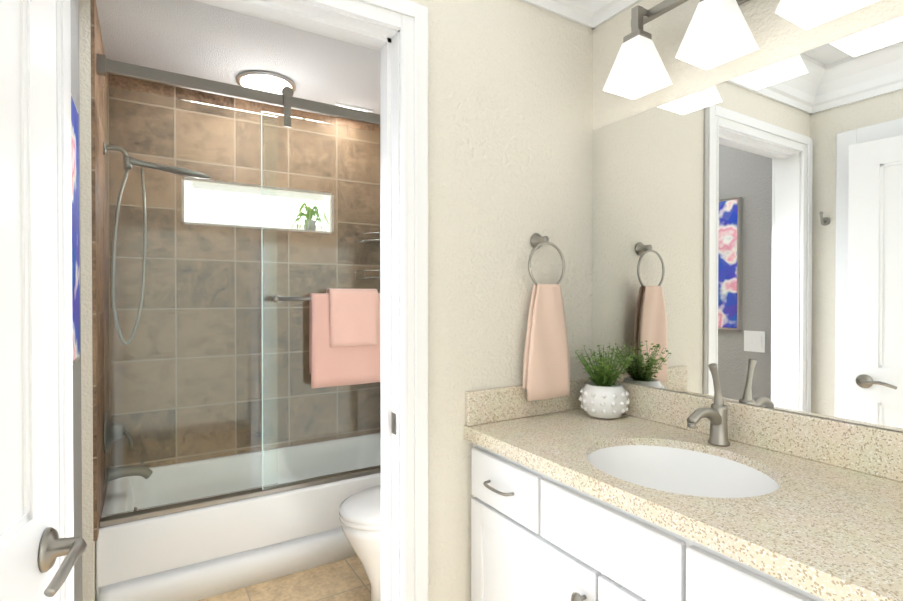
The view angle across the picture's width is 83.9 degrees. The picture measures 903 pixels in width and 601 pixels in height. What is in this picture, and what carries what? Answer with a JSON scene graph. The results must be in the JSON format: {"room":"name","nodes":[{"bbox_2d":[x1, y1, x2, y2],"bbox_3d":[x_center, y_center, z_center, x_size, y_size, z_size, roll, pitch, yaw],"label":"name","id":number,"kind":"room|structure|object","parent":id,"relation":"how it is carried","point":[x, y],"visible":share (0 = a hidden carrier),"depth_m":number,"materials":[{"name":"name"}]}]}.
{"room":"bathroom","nodes":[
{"label":"bathroom","id":0,"kind":"room"},
{"bbox_2d":[70,0,95,600],"bbox_3d":[-1.460,0.053,1.869,0.200,2.460,1.870,0,1,-31],"label":"wall","id":1,"kind":"structure","parent":0,"point":[89,574],"depth_m":1.90,"materials":[{"name":"beige paint"}]},
{"bbox_2d":[71,94,79,364],"bbox_3d":[-1.101,-0.204,1.436,0.032,0.780,0.340,0,1,-31],"label":"picture","id":2,"kind":"object","parent":1,"relation":"attached to","point":[75,232],"visible":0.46,"depth_m":1.49,"materials":[{"name":"blue paper"}]},
{"bbox_2d":[90,0,109,540],"bbox_3d":[-1.577,-0.130,2.264,0.012,2.100,0.808,0,1,-31],"label":"wall tile","id":3,"kind":"structure","parent":1,"relation":"attached to","point":[99,178],"depth_m":2.06,"materials":[{"name":"brown tile"}]},
{"bbox_2d":[104,413,152,484],"bbox_3d":[-1.504,0.684,2.346,0.189,0.331,0.198,0,1,-31],"label":"tub faucet","id":4,"kind":"object","parent":3,"relation":"attached to","point":[146,472],"depth_m":2.31,"materials":[{"name":"grey metal"}]},
{"bbox_2d":[103,142,210,344],"bbox_3d":[-1.392,-0.258,2.401,0.446,0.936,0.088,0,1,-31],"label":"shower head","id":5,"kind":"object","parent":3,"relation":"attached to","point":[128,161],"depth_m":2.36},
{"bbox_2d":[96,0,379,113],"bbox_3d":[-0.842,-1.205,2.201,2.170,0.050,1.930,0,1,-31],"label":"ceiling","id":6,"kind":"structure","parent":0,"point":[194,38],"depth_m":2.36,"materials":[{"name":"white paint"}]},
{"bbox_2d":[237,70,294,93],"bbox_3d":[-1.005,-1.159,2.728,0.300,0.050,0.300,0,1,-31],"label":"round ceiling light","id":7,"kind":"object","parent":6,"relation":"attached to","point":[267,81],"visible":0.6,"depth_m":2.65,"materials":[{"name":"white glass"}]},
{"bbox_2d":[333,102,372,112],"bbox_3d":[-0.641,-1.179,3.149,0.240,0.016,0.200,0,1,-31],"label":"ceiling vent","id":8,"kind":"object","parent":6,"relation":"in","point":[353,107],"visible":0.21,"depth_m":3.06,"materials":[{"name":"white"}]},
{"bbox_2d":[191,181,327,195],"bbox_3d":[-1.159,-0.932,3.069,1.570,0.510,0.120,0,1,-31],"label":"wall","id":9,"kind":"structure","parent":0,"point":[251,187],"depth_m":2.98,"materials":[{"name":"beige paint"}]},
{"bbox_2d":[199,556,369,600],"bbox_3d":[-0.379,1.311,1.461,2.170,0.050,3.710,0,1,-31],"label":"floor","id":10,"kind":"structure","parent":0,"point":[347,579],"depth_m":2.24,"materials":[{"name":"tile"}]},
{"bbox_2d":[96,432,380,600],"bbox_3d":[-0.923,1.089,2.698,1.566,0.375,0.784,0,1,-31],"label":"bathtub","id":11,"kind":"object","parent":10,"relation":"on","point":[198,554],"visible":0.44,"depth_m":2.31,"materials":[{"name":"white ceramic"}]},
{"bbox_2d":[97,54,380,527],"bbox_3d":[-0.732,-0.053,2.376,1.545,1.911,0.142,0,1,-31],"label":"shower door","id":12,"kind":"structure","parent":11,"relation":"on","point":[344,344],"depth_m":2.36,"materials":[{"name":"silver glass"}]},
{"bbox_2d":[339,485,380,600],"bbox_3d":[-0.138,0.882,2.207,0.722,0.796,0.440,0,1,-31],"label":"toilet","id":13,"kind":"object","parent":10,"relation":"on","point":[360,516],"visible":0.15,"depth_m":2.01,"materials":[{"name":"white ceramic"}]},
{"bbox_2d":[464,435,847,600],"bbox_3d":[0.679,0.860,1.018,0.580,0.860,1.578,0,1,-31],"label":"bathroom vanity","id":14,"kind":"object","parent":10,"relation":"on","point":[537,534],"depth_m":1.15,"materials":[{"name":"white wood"}]},
{"bbox_2d":[464,407,902,600],"bbox_3d":[0.687,0.410,1.020,0.560,0.040,1.580,0,1,-31],"label":"countertop","id":15,"kind":"structure","parent":14,"relation":"on","point":[838,530],"depth_m":0.96,"materials":[{"name":"beige stone"}]},
{"bbox_2d":[574,343,634,418],"bbox_3d":[0.491,0.261,1.649,0.212,0.245,0.224,0,1,-31],"label":"plant","id":16,"kind":"object","parent":15,"relation":"on","point":[604,395],"visible":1,"depth_m":1.62,"materials":[{"name":"green plant"}]},
{"bbox_2d":[564,435,795,506],"bbox_3d":[0.535,0.463,1.203,0.409,0.140,0.438,0,1,-31],"label":"sink","id":17,"kind":"object","parent":15,"relation":"in","point":[707,476],"depth_m":1.34,"materials":[{"name":"white ceramic"}]},
{"bbox_2d":[680,363,735,446],"bbox_3d":[0.676,0.278,1.328,0.160,0.220,0.054,0,1,-31],"label":"faucet","id":18,"kind":"object","parent":15,"relation":"on","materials":[{"name":"silver metal"}]},
{"bbox_2d":[409,0,592,600],"bbox_3d":[0.156,0.054,1.688,0.770,2.460,0.120,0,1,-31],"label":"wall","id":19,"kind":"structure","parent":0,"point":[510,106],"depth_m":1.60,"materials":[{"name":"beige paint"}]},
{"bbox_2d":[464,377,591,426],"bbox_3d":[0.274,0.332,1.681,0.536,0.105,0.020,0,1,-31],"label":"backsplash","id":20,"kind":"structure","parent":19,"relation":"attached to","point":[492,405],"depth_m":1.62,"materials":[{"name":"beige stone"}]},
{"bbox_2d":[523,233,569,400],"bbox_3d":[0.304,0.046,1.665,0.176,0.546,0.072,0,1,-31],"label":"towel ring","id":21,"kind":"object","parent":19,"relation":"attached to","point":[546,369],"visible":1,"depth_m":1.63,"materials":[{"name":"pink fabric"}]},
{"bbox_2d":[519,0,617,28],"bbox_3d":[-0.159,-1.078,1.349,1.649,0.190,0.115,0,1,-31],"label":"crown molding","id":22,"kind":"structure","parent":19,"relation":"attached to","point":[592,14],"depth_m":1.76,"materials":[{"name":"white paint"}]},
{"bbox_2d":[592,0,902,431],"bbox_3d":[0.497,0.052,1.984,0.120,2.460,3.710,0,1,-31],"label":"wall","id":23,"kind":"structure","parent":0,"point":[777,38],"depth_m":1.50,"materials":[{"name":"beige paint"}]},
{"bbox_2d":[595,0,641,13],"bbox_3d":[0.916,-1.075,1.059,0.115,0.190,1.470,0,1,-31],"label":"crown molding","id":24,"kind":"structure","parent":23,"relation":"attached to","point":[615,6],"depth_m":1.72,"materials":[{"name":"white paint"}]},
{"bbox_2d":[603,0,687,99],"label":"sconce","id":25,"kind":"object","parent":23,"relation":"attached to","point":[638,70],"depth_m":1.48,"materials":[{"name":"white glass"}]},
{"bbox_2d":[675,0,758,69],"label":"sconce","id":26,"kind":"object","parent":23,"relation":"attached to","point":[718,32],"depth_m":1.27,"materials":[{"name":"white glass"}]},
{"bbox_2d":[592,16,902,431],"bbox_3d":[0.852,-0.166,1.278,0.006,0.893,1.298,0,1,-31],"label":"mirror","id":27,"kind":"object","parent":23,"relation":"attached to","point":[747,233],"visible":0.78,"depth_m":1.31,"materials":[{"name":"clear glass"}]},
{"bbox_2d":[592,379,902,482],"bbox_3d":[0.918,0.337,1.159,0.020,0.105,1.580,0,1,-31],"label":"backsplash","id":28,"kind":"structure","parent":23,"relation":"attached to","point":[870,450],"depth_m":1.24,"materials":[{"name":"beige stone"}]},
{"bbox_2d":[775,0,879,29],"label":"sconce","id":29,"kind":"object","parent":23,"relation":"attached to","point":[807,14],"depth_m":1.10,"materials":[{"name":"white glass"}]},
{"bbox_3d":[-1.159,0.417,3.080,1.570,1.713,0.120,0,1,-31],"label":"wall","id":30,"kind":"structure","parent":0,"visible":0},
{"bbox_2d":[108,74,380,467],"bbox_3d":[-1.134,-0.136,3.034,1.570,2.100,0.047,0,1,-31],"label":"wall tile","id":31,"kind":"structure","parent":30,"relation":"attached to","point":[154,184],"depth_m":2.90,"materials":[{"name":"brown tile"}]},
{"bbox_2d":[184,181,329,231],"bbox_3d":[-1.158,-0.558,3.061,0.840,0.237,0.030,0,1,-31],"label":"window","id":32,"kind":"structure","parent":30,"relation":"in","point":[228,202],"depth_m":3.01,"materials":[{"name":"white glass"}]},
{"bbox_2d":[291,202,328,230],"bbox_3d":[-0.896,-0.530,3.188,0.244,0.185,0.066,0,1,-31],"label":"plant","id":33,"kind":"object","parent":30,"relation":"on","point":[315,210],"depth_m":3.17,"materials":[{"name":"green plant"}]},
{"bbox_2d":[355,232,380,278],"bbox_3d":[-0.495,-0.291,3.276,0.207,0.292,0.207,0,1,-31],"label":"corner shelf","id":34,"kind":"object","parent":30,"relation":"attached to","point":[369,240],"depth_m":3.25,"materials":[{"name":"silver metal"}]},
{"bbox_3d":[-0.506,-0.972,1.277,0.780,0.400,0.120,0,1,-31],"label":"wall","id":35,"kind":"structure","parent":0,"visible":0},
{"bbox_2d":[56,0,427,600],"bbox_3d":[-0.504,0.220,1.283,0.934,2.135,0.163,0,1,-31],"label":"trim","id":36,"kind":"structure","parent":35,"relation":"attached to","point":[394,33],"depth_m":1.43,"materials":[{"name":"white wood"}]},
{"bbox_3d":[-0.626,0.229,0.443,0.138,2.130,0.945,0,1,-31],"label":"door frame","id":37,"kind":"structure","parent":0,"visible":0},
{"bbox_2d":[0,0,86,600],"bbox_3d":[-0.522,0.275,0.507,0.202,2.022,0.768,0,1,-31],"label":"entry door","id":38,"kind":"structure","parent":37,"relation":"attached to","point":[34,547],"depth_m":0.75,"materials":[{"name":"white wood"}]}
]}

